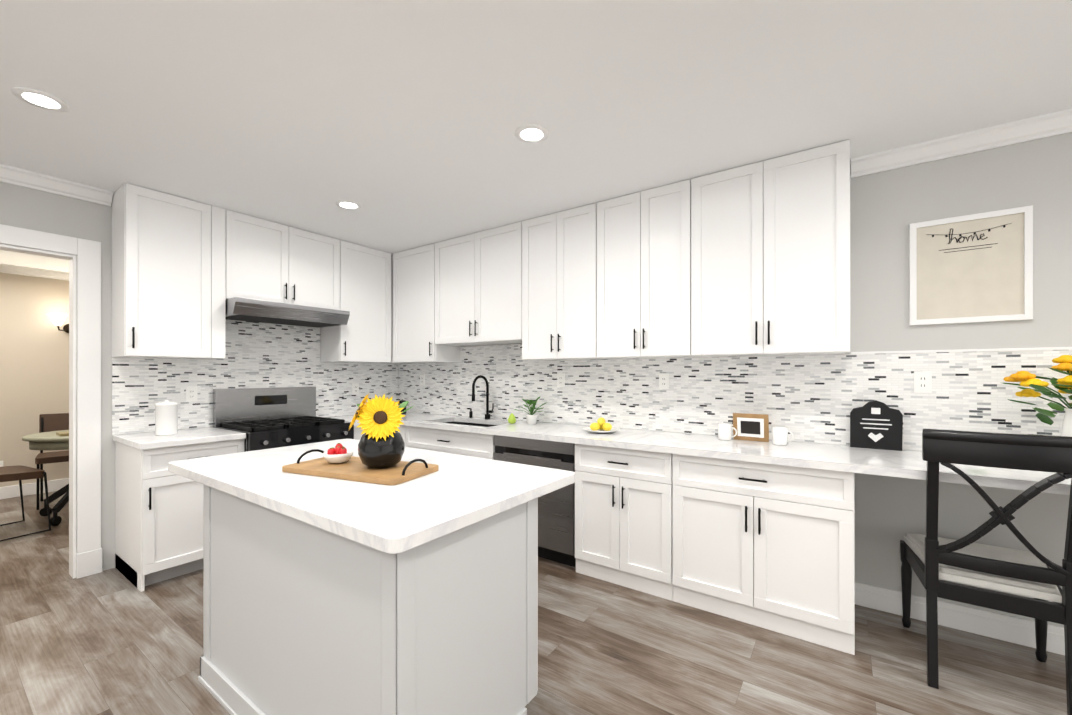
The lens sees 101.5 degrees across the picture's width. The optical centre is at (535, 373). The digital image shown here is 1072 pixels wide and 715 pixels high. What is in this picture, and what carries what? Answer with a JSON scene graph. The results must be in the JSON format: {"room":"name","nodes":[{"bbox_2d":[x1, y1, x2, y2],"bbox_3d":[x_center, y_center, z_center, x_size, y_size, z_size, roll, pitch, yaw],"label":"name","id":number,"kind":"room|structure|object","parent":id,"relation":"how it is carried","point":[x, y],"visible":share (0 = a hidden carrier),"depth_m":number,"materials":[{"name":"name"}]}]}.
{"room":"kitchen","nodes":[
{"label":"kitchen","id":0,"kind":"room"},
{"bbox_2d":[0,272,68,486],"bbox_3d":[-6.205,0.087,4.048,0.120,2.500,4.000,0,0,35],"label":"wall","id":1,"kind":"structure","parent":0,"point":[34,362],"depth_m":4.83,"materials":[{"name":"beige paint"}]},
{"bbox_2d":[0,478,68,499],"bbox_3d":[-6.145,1.272,4.010,0.019,0.130,3.749,0,0,35],"label":"baseboard","id":2,"kind":"structure","parent":1,"relation":"attached to","point":[13,491],"depth_m":4.82,"materials":[{"name":"white wood"}]},
{"bbox_2d":[0,263,68,280],"bbox_3d":[-6.126,-1.120,3.993,0.072,0.085,3.740,0,0,35],"label":"crown molding","id":3,"kind":"structure","parent":1,"relation":"attached to","point":[4,268],"depth_m":4.82,"materials":[{"name":"white wood"}]},
{"bbox_2d":[48,313,68,332],"bbox_3d":[-5.327,-0.568,5.020,0.202,0.200,0.370,0,0,35],"label":"light","id":4,"kind":"object","parent":1,"relation":"attached to","point":[58,320],"visible":0.46,"depth_m":4.90,"materials":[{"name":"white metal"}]},
{"bbox_2d":[0,250,68,271],"bbox_3d":[-4.985,-1.204,3.194,3.379,0.080,4.000,0,0,35],"label":"ceiling","id":5,"kind":"structure","parent":0,"point":[28,260],"depth_m":4.54,"materials":[{"name":"white paint"}]},
{"bbox_2d":[0,181,389,570],"bbox_3d":[-3.150,0.053,2.762,0.120,2.565,5.400,0,0,35],"label":"wall","id":6,"kind":"structure","parent":0,"point":[30,208],"depth_m":2.96,"materials":[{"name":"grey paint"}]},
{"bbox_2d":[0,224,102,578],"bbox_3d":[-3.376,0.224,2.443,0.176,2.222,1.353,0,0,35],"label":"door frame","id":7,"kind":"structure","parent":6,"relation":"attached to","point":[85,403],"depth_m":2.88,"materials":[{"name":"white wood"}]},
{"bbox_2d":[0,163,112,206],"bbox_3d":[-3.751,-1.188,1.737,0.072,0.085,3.028,0,0,35],"label":"crown molding","id":8,"kind":"structure","parent":6,"relation":"attached to","point":[8,174],"depth_m":2.75,"materials":[{"name":"white wood"}]},
{"bbox_2d":[111,183,390,362],"bbox_3d":[-2.176,-0.670,3.720,0.374,1.113,2.022,0,0,35],"label":"upper cabinet","id":9,"kind":"object","parent":6,"relation":"attached to","point":[183,269],"visible":1,"depth_m":3.21,"materials":[{"name":"white wood"}]},
{"bbox_2d":[226,297,349,327],"bbox_3d":[-2.121,-0.496,3.681,0.488,0.120,0.898,0,0,35],"label":"range hood","id":10,"kind":"object","parent":9,"relation":"attached to","point":[246,309],"visible":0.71,"depth_m":3.52,"materials":[{"name":"silver metal"}]},
{"bbox_2d":[112,320,395,434],"bbox_3d":[-2.233,-0.066,3.957,0.009,0.974,2.340,0,0,35],"label":"tile backsplash","id":11,"kind":"structure","parent":6,"relation":"attached to","point":[257,354],"depth_m":3.66,"materials":[{"name":"tile"}]},
{"bbox_2d":[186,386,196,401],"bbox_3d":[-2.641,0.156,3.358,0.008,0.116,0.072,0,0,35],"label":"electrical outlet","id":12,"kind":"object","parent":11,"relation":"attached to","point":[191,393],"visible":1,"depth_m":3.36,"materials":[{"name":"white plastic"}]},
{"bbox_2d":[352,383,358,394],"bbox_3d":[-1.849,0.157,4.488,0.008,0.116,0.072,0,0,35],"label":"electrical outlet","id":13,"kind":"object","parent":11,"relation":"attached to","point":[355,388],"visible":1,"depth_m":4.48,"materials":[{"name":"white plastic"}]},
{"bbox_2d":[0,491,1066,714],"bbox_3d":[-1.692,1.365,1.862,10.300,0.060,5.600,0,0,35],"label":"floor","id":14,"kind":"structure","parent":0,"point":[113,641],"depth_m":2.06,"materials":[{"name":"brown wood"}]},
{"bbox_2d":[0,465,50,541],"bbox_3d":[-4.508,0.880,3.534,0.556,0.904,0.665,0,0,25],"label":"dining chair","id":15,"kind":"object","parent":14,"relation":"on","point":[14,473],"visible":1,"depth_m":3.67,"materials":[{"name":"black metal"}]},
{"bbox_2d":[22,430,68,525],"bbox_3d":[-4.288,0.934,4.170,0.790,0.805,0.790,0,0,35],"label":"round dining table","id":16,"kind":"object","parent":14,"relation":"on","point":[54,440],"visible":0.38,"depth_m":3.86,"materials":[{"name":"green paint"}]},
{"bbox_2d":[35,413,68,509],"bbox_3d":[-4.921,0.883,4.598,0.420,0.910,0.529,0,0,-45],"label":"dining chair","id":17,"kind":"object","parent":14,"relation":"on","point":[53,422],"visible":0.5,"depth_m":4.59,"materials":[{"name":"black metal"}]},
{"bbox_2d":[115,439,243,591],"bbox_3d":[-2.474,0.899,3.061,0.638,0.874,0.562,0,0,35],"label":"base cabinet","id":18,"kind":"object","parent":14,"relation":"on","point":[159,506],"visible":0.73,"depth_m":2.81,"materials":[{"name":"white wood"}]},
{"bbox_2d":[113,427,245,449],"bbox_3d":[-2.477,0.441,3.052,0.630,0.040,0.573,0,0,35],"label":"countertop","id":19,"kind":"structure","parent":18,"relation":"on","point":[148,440],"depth_m":2.93,"materials":[{"name":"stone"}]},
{"bbox_2d":[155,400,177,434],"bbox_3d":[-2.558,0.301,3.031,0.124,0.238,0.124,0,0,35],"label":"canister","id":20,"kind":"object","parent":19,"relation":"on","point":[166,417],"visible":1,"depth_m":2.99,"materials":[{"name":"white ceramic"}]},
{"bbox_2d":[213,387,353,451],"bbox_3d":[-2.036,0.729,3.588,0.722,1.215,0.800,0,0,35],"label":"range","id":21,"kind":"object","parent":14,"relation":"on","point":[268,418],"visible":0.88,"depth_m":3.57,"materials":[{"name":"silver metal"}]},
{"bbox_2d":[354,427,362,439],"bbox_3d":[-1.757,0.900,4.114,0.605,0.874,0.370,0,0,35],"label":"base cabinet","id":22,"kind":"object","parent":14,"relation":"on","point":[357,432],"depth_m":3.87,"materials":[{"name":"white"}]},
{"bbox_2d":[198,487,537,714],"bbox_3d":[-0.713,0.898,1.808,1.351,0.875,0.712,0,0,35],"label":"kitchen island","id":23,"kind":"object","parent":14,"relation":"on","point":[335,596],"depth_m":1.43,"materials":[{"name":"grey paint"}]},
{"bbox_2d":[168,439,574,558],"bbox_3d":[-0.791,0.439,1.975,1.712,0.040,0.937,0,0,35],"label":"island countertop","id":24,"kind":"structure","parent":23,"relation":"on","point":[393,520],"depth_m":1.57,"materials":[{"name":"white stone"}]},
{"bbox_2d":[282,449,438,484],"bbox_3d":[-0.756,0.383,1.891,0.620,0.072,0.300,0,0,23],"label":"board","id":25,"kind":"object","parent":24,"relation":"on","point":[353,468],"visible":0.9,"depth_m":1.81,"materials":[{"name":"brown wood"}]},
{"bbox_2d":[323,443,353,462],"bbox_3d":[-0.883,0.354,1.955,0.128,0.083,0.128,0,0,35],"label":"bowl","id":26,"kind":"object","parent":25,"relation":"on","point":[339,453],"visible":1,"depth_m":1.93,"materials":[{"name":"white ceramic"}]},
{"bbox_2d":[348,393,414,468],"bbox_3d":[-0.662,0.238,1.869,0.251,0.316,0.263,0,0,35],"label":"sunflower vase","id":27,"kind":"object","parent":25,"relation":"on","point":[381,444],"visible":1,"depth_m":1.80,"materials":[{"name":"black ceramic"}]},
{"bbox_2d":[398,425,437,446],"bbox_3d":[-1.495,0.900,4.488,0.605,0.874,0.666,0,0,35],"label":"base cabinet","id":28,"kind":"object","parent":14,"relation":"on","point":[411,435],"depth_m":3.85,"materials":[{"name":"white wood"}]},
{"bbox_2d":[325,412,1070,494],"bbox_3d":[0.503,0.545,2.896,5.690,0.248,0.968,0,0,35],"label":"countertop","id":29,"kind":"structure","parent":28,"relation":"on","point":[911,464],"depth_m":2.44,"materials":[{"name":"stone"}]},
{"bbox_2d":[398,399,405,413],"bbox_3d":[-1.407,0.345,4.605,0.082,0.152,0.084,0,0,35],"label":"potted plant","id":30,"kind":"object","parent":29,"relation":"on","point":[402,401],"visible":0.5,"depth_m":4.55,"materials":[{"name":"green plant"}]},
{"bbox_2d":[467,375,493,418],"bbox_3d":[-0.558,0.217,4.035,0.316,0.407,0.232,0,0,35],"label":"faucet","id":31,"kind":"object","parent":29,"relation":"on","point":[487,414],"visible":1,"depth_m":4.05,"materials":[{"name":"black metal"}]},
{"bbox_2d":[508,413,515,423],"bbox_3d":[-0.202,0.376,3.676,0.072,0.088,0.072,0,0,35],"label":"pear","id":32,"kind":"object","parent":29,"relation":"on","point":[511,419],"visible":1,"depth_m":3.65,"materials":[{"name":"green food"}]},
{"bbox_2d":[514,397,545,423],"bbox_3d":[-0.045,0.306,3.663,0.298,0.229,0.172,0,0,35],"label":"potted plant","id":33,"kind":"object","parent":29,"relation":"on","point":[531,418],"visible":1,"depth_m":3.64,"materials":[{"name":"green plant"}]},
{"bbox_2d":[582,417,620,432],"bbox_3d":[0.471,0.367,3.156,0.280,0.105,0.280,0,0,35],"label":"plate","id":34,"kind":"object","parent":29,"relation":"on","point":[600,426],"visible":1,"depth_m":3.12,"materials":[{"name":"white ceramic"}]},
{"bbox_2d":[718,423,736,439],"bbox_3d":[1.207,0.370,2.780,0.083,0.100,0.103,0,0,-22],"label":"mug","id":35,"kind":"object","parent":29,"relation":"on","point":[724,429],"depth_m":2.76,"materials":[{"name":"white ceramic"}]},
{"bbox_2d":[733,413,768,441],"bbox_3d":[1.362,0.335,2.763,0.200,0.172,0.126,0,0,35],"label":"picture frame","id":36,"kind":"object","parent":29,"relation":"on","point":[751,427],"visible":1,"depth_m":2.72,"materials":[{"name":"brown wood"}]},
{"bbox_2d":[772,427,793,444],"bbox_3d":[1.449,0.370,2.586,0.083,0.100,0.103,0,0,-22],"label":"mug","id":37,"kind":"object","parent":29,"relation":"on","point":[779,435],"depth_m":2.56,"materials":[{"name":"white ceramic"}]},
{"bbox_2d":[850,400,902,450],"bbox_3d":[1.890,0.284,2.435,0.230,0.274,0.052,0,0,35],"label":"chalkboard sign","id":38,"kind":"object","parent":29,"relation":"on","point":[875,424],"visible":1,"depth_m":2.43,"materials":[{"name":"black wood"}]},
{"bbox_2d":[1003,355,1071,436],"bbox_3d":[2.357,0.167,1.868,0.507,0.504,0.475,0,0,35],"label":"vase","id":39,"kind":"object","parent":29,"relation":"on","point":[1029,379],"visible":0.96,"depth_m":1.92,"materials":[{"name":"white ceramic"}]},
{"bbox_2d":[410,441,494,459],"bbox_3d":[-0.576,1.009,3.883,1.035,0.655,0.605,0,0,35],"label":"base cabinet","id":40,"kind":"object","parent":14,"relation":"on","point":[479,449],"depth_m":3.52,"materials":[{"name":"white"}]},
{"bbox_2d":[494,435,575,566],"bbox_3d":[0.133,0.900,3.375,0.699,0.872,0.594,0,0,35],"label":"dishwasher","id":41,"kind":"object","parent":14,"relation":"on","point":[556,525],"visible":0.35,"depth_m":3.04,"materials":[{"name":"metal"}]},
{"bbox_2d":[575,444,657,596],"bbox_3d":[0.724,0.899,2.973,0.718,0.874,0.605,0,0,35],"label":"base cabinet","id":42,"kind":"object","parent":14,"relation":"on","point":[616,489],"depth_m":2.75,"materials":[{"name":"white wood"}]},
{"bbox_2d":[658,452,854,654],"bbox_3d":[1.295,0.898,2.573,0.924,0.874,0.605,0,0,35],"label":"base cabinet","id":43,"kind":"object","parent":14,"relation":"on","point":[771,547],"depth_m":2.29,"materials":[{"name":"white wood"}]},
{"bbox_2d":[900,428,1071,714],"bbox_3d":[1.984,0.784,1.934,0.530,1.105,0.635,0,0,35],"label":"desk chair","id":44,"kind":"object","parent":14,"relation":"on","point":[1038,577],"visible":1,"depth_m":1.77,"materials":[{"name":"black wood"}]},
{"bbox_2d":[0,0,1071,254],"bbox_3d":[-0.259,-1.271,0.860,6.800,0.080,5.600,0,0,35],"label":"ceiling","id":45,"kind":"structure","parent":0,"point":[400,122],"depth_m":1.92,"materials":[{"name":"white paint"}]},
{"bbox_2d":[11,87,69,111],"bbox_3d":[-2.220,-1.227,1.965,0.174,0.006,0.174,0,0,-10],"label":"recessed light","id":46,"kind":"object","parent":45,"relation":"in","point":[33,96],"depth_m":1.96,"materials":[{"name":"white plastic"}]},
{"bbox_2d":[335,200,360,209],"bbox_3d":[-1.365,-1.226,3.185,0.174,0.006,0.174,0,0,8],"label":"recessed light","id":47,"kind":"object","parent":45,"relation":"in","point":[348,204],"depth_m":3.17,"materials":[{"name":"white plastic"}]},
{"bbox_2d":[515,124,548,143],"bbox_3d":[-0.022,-1.227,2.244,0.174,0.006,0.174,0,0,44],"label":"recessed light","id":48,"kind":"object","parent":45,"relation":"in","point":[531,133],"depth_m":2.23,"materials":[{"name":"white plastic"}]},
{"bbox_2d":[408,132,1071,627],"bbox_3d":[1.218,0.053,3.072,6.920,2.565,0.120,0,0,35],"label":"wall","id":49,"kind":"structure","parent":0,"point":[888,208],"depth_m":2.32,"materials":[{"name":"grey paint"}]},
{"bbox_2d":[390,140,849,363],"bbox_3d":[0.036,-0.670,3.597,4.134,1.113,0.374,0,0,35],"label":"upper cabinet","id":50,"kind":"object","parent":49,"relation":"attached to","point":[753,259],"visible":1,"depth_m":2.88,"materials":[{"name":"white wood"}]},
{"bbox_2d":[396,344,1071,450],"bbox_3d":[0.779,0.075,3.298,5.699,0.689,0.013,0,0,35],"label":"tile backsplash","id":51,"kind":"structure","parent":49,"relation":"attached to","point":[811,398],"depth_m":2.84,"materials":[{"name":"tile"}]},
{"bbox_2d":[420,375,424,384],"bbox_3d":[-1.216,0.067,4.686,0.072,0.116,0.008,0,0,35],"label":"electrical outlet","id":52,"kind":"object","parent":51,"relation":"attached to","point":[422,379],"visible":1,"depth_m":4.68,"materials":[{"name":"white plastic"}]},
{"bbox_2d":[557,373,564,386],"bbox_3d":[0.209,0.056,3.688,0.072,0.116,0.008,0,0,35],"label":"electrical outlet","id":53,"kind":"object","parent":51,"relation":"attached to","point":[560,379],"visible":1,"depth_m":3.68,"materials":[{"name":"white plastic"}]},
{"bbox_2d":[659,373,668,388],"bbox_3d":[0.930,0.056,3.183,0.072,0.116,0.008,0,0,35],"label":"electrical outlet","id":54,"kind":"object","parent":51,"relation":"attached to","point":[663,380],"visible":1,"depth_m":3.18,"materials":[{"name":"white plastic"}]},
{"bbox_2d":[914,371,931,392],"bbox_3d":[2.093,0.045,2.368,0.072,0.116,0.008,0,0,35],"label":"electrical outlet","id":55,"kind":"object","parent":51,"relation":"attached to","point":[922,381],"visible":1,"depth_m":2.37,"materials":[{"name":"white plastic"}]},
{"bbox_2d":[855,582,1064,654],"bbox_3d":[2.930,1.273,1.784,2.640,0.125,0.021,0,0,35],"label":"baseboard","id":56,"kind":"structure","parent":49,"relation":"attached to","point":[1015,630],"depth_m":2.26,"materials":[{"name":"white wood"}]},
{"bbox_2d":[851,108,1071,177],"bbox_3d":[2.906,-1.188,1.771,2.650,0.085,0.072,0,0,35],"label":"crown molding","id":57,"kind":"structure","parent":49,"relation":"attached to","point":[1031,128],"depth_m":2.25,"materials":[{"name":"white wood"}]},
{"bbox_2d":[909,205,1032,325],"bbox_3d":[2.237,-0.542,2.270,0.458,0.555,0.022,0,0,35],"label":"framed picture","id":58,"kind":"object","parent":49,"relation":"attached to","point":[973,268],"visible":0.98,"depth_m":2.26,"materials":[{"name":"white paper"}]}
]}

